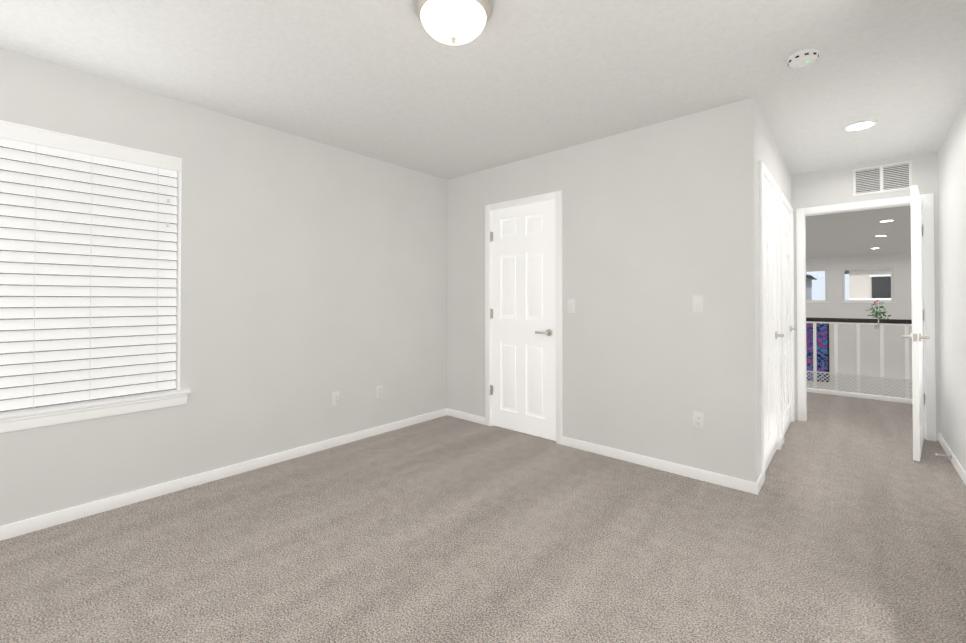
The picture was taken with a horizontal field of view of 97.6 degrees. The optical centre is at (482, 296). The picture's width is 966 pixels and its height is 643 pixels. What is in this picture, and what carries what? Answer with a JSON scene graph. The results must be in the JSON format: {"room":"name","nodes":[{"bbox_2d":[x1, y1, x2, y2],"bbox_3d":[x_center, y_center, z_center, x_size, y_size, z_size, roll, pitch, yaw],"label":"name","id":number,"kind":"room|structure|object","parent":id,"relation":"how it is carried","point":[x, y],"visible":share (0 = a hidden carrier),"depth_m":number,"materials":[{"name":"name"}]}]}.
{"room":"empty bedroom","nodes":[
{"label":"empty bedroom","id":0,"kind":"room"},
{"bbox_2d":[0,48,446,525],"bbox_3d":[-1.058,0.000,3.734,0.160,2.440,6.430,0,-1,41],"label":"wall","id":1,"kind":"structure","parent":0,"point":[313,275],"depth_m":2.99,"materials":[{"name":"paint"}]},
{"bbox_2d":[0,120,181,389],"bbox_3d":[-2.448,-0.136,2.141,0.150,1.480,1.500,0,-1,41],"label":"window","id":2,"kind":"structure","parent":1,"relation":"in","point":[178,272],"depth_m":2.65,"materials":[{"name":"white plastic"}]},
{"bbox_2d":[0,122,179,411],"bbox_3d":[-2.414,-0.124,2.111,0.072,1.480,1.476,0,-1,41],"label":"window blinds","id":3,"kind":"object","parent":2,"relation":"attached to","point":[88,265],"visible":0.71,"depth_m":2.34,"materials":[{"name":"white plastic"}]},
{"bbox_2d":[0,389,190,432],"bbox_3d":[-2.413,0.628,2.102,0.145,0.092,1.600,0,-1,41],"label":"window sill","id":4,"kind":"structure","parent":1,"relation":"attached to","point":[16,420],"depth_m":2.31,"materials":[{"name":"white wood"}]},
{"bbox_2d":[0,408,447,540],"bbox_3d":[-1.689,1.176,2.872,0.012,0.070,4.000,0,-1,41],"label":"baseboard","id":5,"kind":"structure","parent":1,"relation":"attached to","point":[18,528],"depth_m":2.66,"materials":[{"name":"white wood"}]},
{"bbox_2d":[332,391,339,405],"bbox_3d":[-1.195,0.832,3.440,0.010,0.115,0.070,0,-1,41],"label":"electrical outlet","id":6,"kind":"object","parent":1,"relation":"attached to","point":[335,398],"visible":1,"depth_m":3.44,"materials":[{"name":"white plastic"}]},
{"bbox_2d":[376,385,382,398],"bbox_3d":[-0.919,0.845,3.756,0.010,0.115,0.070,0,-1,41],"label":"electrical outlet","id":7,"kind":"object","parent":1,"relation":"attached to","point":[379,391],"visible":1,"depth_m":3.75,"materials":[{"name":"white plastic"}]},
{"bbox_2d":[0,392,965,642],"bbox_3d":[1.815,1.266,2.328,6.320,0.120,8.120,0,-1,41],"label":"floor","id":8,"kind":"structure","parent":0,"point":[847,524],"depth_m":2.00,"materials":[{"name":"carpet"}]},
{"bbox_2d":[806,317,912,403],"bbox_3d":[4.425,0.695,5.312,5.410,1.080,0.120,0,-1,41],"label":"landing railing","id":9,"kind":"object","parent":8,"relation":"on","point":[906,323],"visible":0.29,"depth_m":5.15,"materials":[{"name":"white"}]},
{"bbox_2d":[865,300,890,328],"bbox_3d":[4.776,0.215,5.115,0.239,0.356,0.239,0,-1,41],"label":"potted plant","id":10,"kind":"object","parent":9,"relation":"hanging from","point":[876,315],"visible":0.75,"depth_m":5.11,"materials":[{"name":"green plant"}]},
{"bbox_2d":[0,0,965,258],"bbox_3d":[4.814,-1.250,5.775,6.320,0.100,17.220,0,-1,41],"label":"ceiling","id":11,"kind":"structure","parent":0,"point":[398,84],"depth_m":2.31,"materials":[{"name":"white paint"}]},
{"bbox_2d":[413,0,492,44],"bbox_3d":[-0.126,-1.160,1.805,0.340,0.159,0.340,0,-1,41],"label":"ceiling light fixture","id":12,"kind":"object","parent":11,"relation":"attached to","point":[454,22],"visible":1,"depth_m":1.74,"materials":[{"name":"white glass"}]},
{"bbox_2d":[786,48,819,67],"bbox_3d":[1.643,-1.216,2.170,0.140,0.040,0.140,0,-1,41],"label":"smoke detector","id":13,"kind":"object","parent":11,"relation":"attached to","point":[803,58],"visible":1,"depth_m":2.14,"materials":[{"name":"white plastic"}]},
{"bbox_2d":[842,120,877,130],"bbox_3d":[2.699,-1.222,3.027,0.192,0.010,0.192,0,-1,41],"label":"recessed light","id":14,"kind":"object","parent":11,"relation":"in","point":[860,125],"visible":1,"depth_m":3.01,"materials":[{"name":"white plastic"}]},
{"bbox_2d":[878,219,894,221],"bbox_3d":[6.337,-1.187,6.633,0.192,0.010,0.192,0,-1,41],"label":"recessed light","id":15,"kind":"object","parent":11,"relation":"in","point":[886,220],"visible":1,"depth_m":6.59,"materials":[{"name":"white plastic"}]},
{"bbox_2d":[447,98,758,482],"bbox_3d":[0.687,-0.002,3.541,2.720,2.440,0.120,0,-1,41],"label":"wall","id":16,"kind":"structure","parent":0,"point":[659,225],"depth_m":3.02,"materials":[{"name":"paint"}]},
{"bbox_2d":[448,409,484,424],"bbox_3d":[-0.166,1.189,4.189,0.508,0.070,0.012,0,-1,41],"label":"baseboard","id":17,"kind":"structure","parent":16,"relation":"attached to","point":[458,414],"depth_m":4.17,"materials":[{"name":"white wood"}]},
{"bbox_2d":[490,200,555,440],"bbox_3d":[0.354,0.199,3.780,0.715,2.018,0.143,0,-1,41],"label":"closet door","id":18,"kind":"structure","parent":16,"relation":"in","point":[523,317],"depth_m":3.74,"materials":[{"name":"white wood"}]},
{"bbox_2d":[485,191,562,444],"bbox_3d":[0.377,0.174,3.800,0.836,2.093,0.136,0,-1,41],"label":"trim","id":19,"kind":"structure","parent":16,"relation":"attached to","point":[556,196],"depth_m":3.66,"materials":[{"name":"white wood"}]},
{"bbox_2d":[567,299,574,312],"bbox_3d":[0.715,0.077,3.428,0.070,0.115,0.013,0,-1,41],"label":"light switch","id":20,"kind":"object","parent":16,"relation":"attached to","point":[570,305],"visible":1,"depth_m":3.42,"materials":[{"name":"white plastic"}]},
{"bbox_2d":[562,436,762,494],"bbox_3d":[1.164,1.178,3.024,1.360,0.070,0.012,0,-1,41],"label":"baseboard","id":21,"kind":"structure","parent":16,"relation":"attached to","point":[707,476],"depth_m":2.91,"materials":[{"name":"white wood"}]},
{"bbox_2d":[692,295,703,312],"bbox_3d":[1.425,0.051,2.805,0.070,0.115,0.013,0,-1,41],"label":"light switch","id":22,"kind":"object","parent":16,"relation":"attached to","point":[697,304],"visible":1,"depth_m":2.80,"materials":[{"name":"white plastic"}]},
{"bbox_2d":[693,411,703,429],"bbox_3d":[1.427,0.821,2.799,0.070,0.115,0.010,0,-1,41],"label":"electrical outlet","id":23,"kind":"object","parent":16,"relation":"attached to","point":[698,420],"visible":1,"depth_m":2.80,"materials":[{"name":"white plastic"}]},
{"bbox_2d":[757,106,791,475],"bbox_3d":[2.413,-0.002,3.538,0.120,2.440,2.150,0,-1,41],"label":"wall","id":24,"kind":"structure","parent":0,"point":[769,156],"depth_m":2.94,"materials":[{"name":"paint"}]},
{"bbox_2d":[759,161,780,483],"bbox_3d":[2.053,0.167,3.114,0.136,2.093,0.886,0,-1,41],"label":"door frame","id":25,"kind":"structure","parent":24,"relation":"attached to","point":[764,173],"depth_m":2.77,"materials":[{"name":"white wood"}]},
{"bbox_2d":[763,178,783,470],"bbox_3d":[2.073,0.192,3.090,0.143,2.018,0.765,0,-1,41],"label":"hall door","id":26,"kind":"structure","parent":24,"relation":"in","point":[771,335],"depth_m":3.11,"materials":[{"name":"white wood"}]},
{"bbox_2d":[780,191,794,443],"bbox_3d":[2.725,0.175,3.881,0.136,2.093,0.886,0,-1,41],"label":"door frame","id":27,"kind":"structure","parent":24,"relation":"attached to","point":[785,203],"depth_m":3.71,"materials":[{"name":"white wood"}]},
{"bbox_2d":[783,205,796,433],"bbox_3d":[2.745,0.200,3.857,0.143,2.018,0.765,0,-1,41],"label":"hall door","id":28,"kind":"structure","parent":24,"relation":"in","point":[788,328],"depth_m":3.92,"materials":[{"name":"white wood"}]},
{"bbox_2d":[806,253,911,398],"bbox_3d":[10.434,1.482,12.164,6.000,5.240,0.160,0,-1,41],"label":"wall","id":29,"kind":"structure","parent":0,"point":[894,344],"depth_m":11.81,"materials":[{"name":"paint"}]},
{"bbox_2d":[806,269,828,302],"bbox_3d":[9.807,-0.307,12.672,0.870,0.972,0.130,0,-1,41],"label":"window","id":30,"kind":"structure","parent":29,"relation":"in","point":[816,286],"depth_m":12.59,"materials":[{"name":"clear glass"}]},
{"bbox_2d":[806,323,829,381],"bbox_3d":[9.776,1.596,12.611,0.860,1.820,0.032,0,-1,41],"label":"poster","id":31,"kind":"object","parent":29,"relation":"attached to","point":[822,340],"visible":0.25,"depth_m":12.46,"materials":[{"name":"multicoloured paper"}]},
{"bbox_2d":[841,267,895,302],"bbox_3d":[10.762,-0.316,11.835,1.130,0.972,0.130,0,-1,41],"label":"window","id":32,"kind":"structure","parent":29,"relation":"in","point":[866,285],"depth_m":11.84,"materials":[{"name":"glass"}]},
{"bbox_2d":[792,152,940,440],"bbox_3d":[3.503,0.002,3.932,1.000,2.440,0.120,0,-1,41],"label":"wall","id":33,"kind":"structure","parent":0,"point":[833,186],"depth_m":3.93,"materials":[{"name":"paint"}]},
{"bbox_2d":[796,193,935,440],"bbox_3d":[3.501,0.175,3.921,0.936,2.093,0.136,0,-1,41],"label":"door frame","id":34,"kind":"structure","parent":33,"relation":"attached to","point":[927,200],"depth_m":3.67,"materials":[{"name":"white wood"}]},
{"bbox_2d":[902,185,929,460],"bbox_3d":[3.470,0.195,3.373,0.815,2.018,0.143,1,-1,-42],"label":"entry door","id":35,"kind":"structure","parent":34,"relation":"attached to","point":[916,336],"depth_m":3.11,"materials":[{"name":"white wood"}]},
{"bbox_2d":[853,160,912,195],"bbox_3d":[3.576,-1.055,3.791,0.390,0.250,0.011,0,-1,41],"label":"air vent","id":36,"kind":"object","parent":33,"relation":"in","point":[892,177],"visible":0.88,"depth_m":3.78,"materials":[{"name":"grey metal"}]},
{"bbox_2d":[938,103,965,471],"bbox_3d":[1.845,-0.025,1.190,0.120,2.440,6.430,0,-1,41],"label":"wall","id":37,"kind":"structure","parent":0,"point":[952,227],"depth_m":3.05,"materials":[{"name":"paint"}]},
{"bbox_2d":[938,433,965,485],"bbox_3d":[1.809,1.160,1.237,0.012,0.070,6.150,0,-1,41],"label":"baseboard","id":38,"kind":"structure","parent":37,"relation":"attached to","point":[961,472],"depth_m":3.02,"materials":[{"name":"white wood"}]},
{"bbox_2d":[935,453,951,458],"bbox_3d":[3.384,1.169,3.107,0.082,0.023,0.024,0,-1,41],"label":"doorstop","id":39,"kind":"object","parent":38,"relation":"attached to","point":[937,454],"visible":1,"depth_m":3.10,"materials":[{"name":"silver metal"}]}
]}

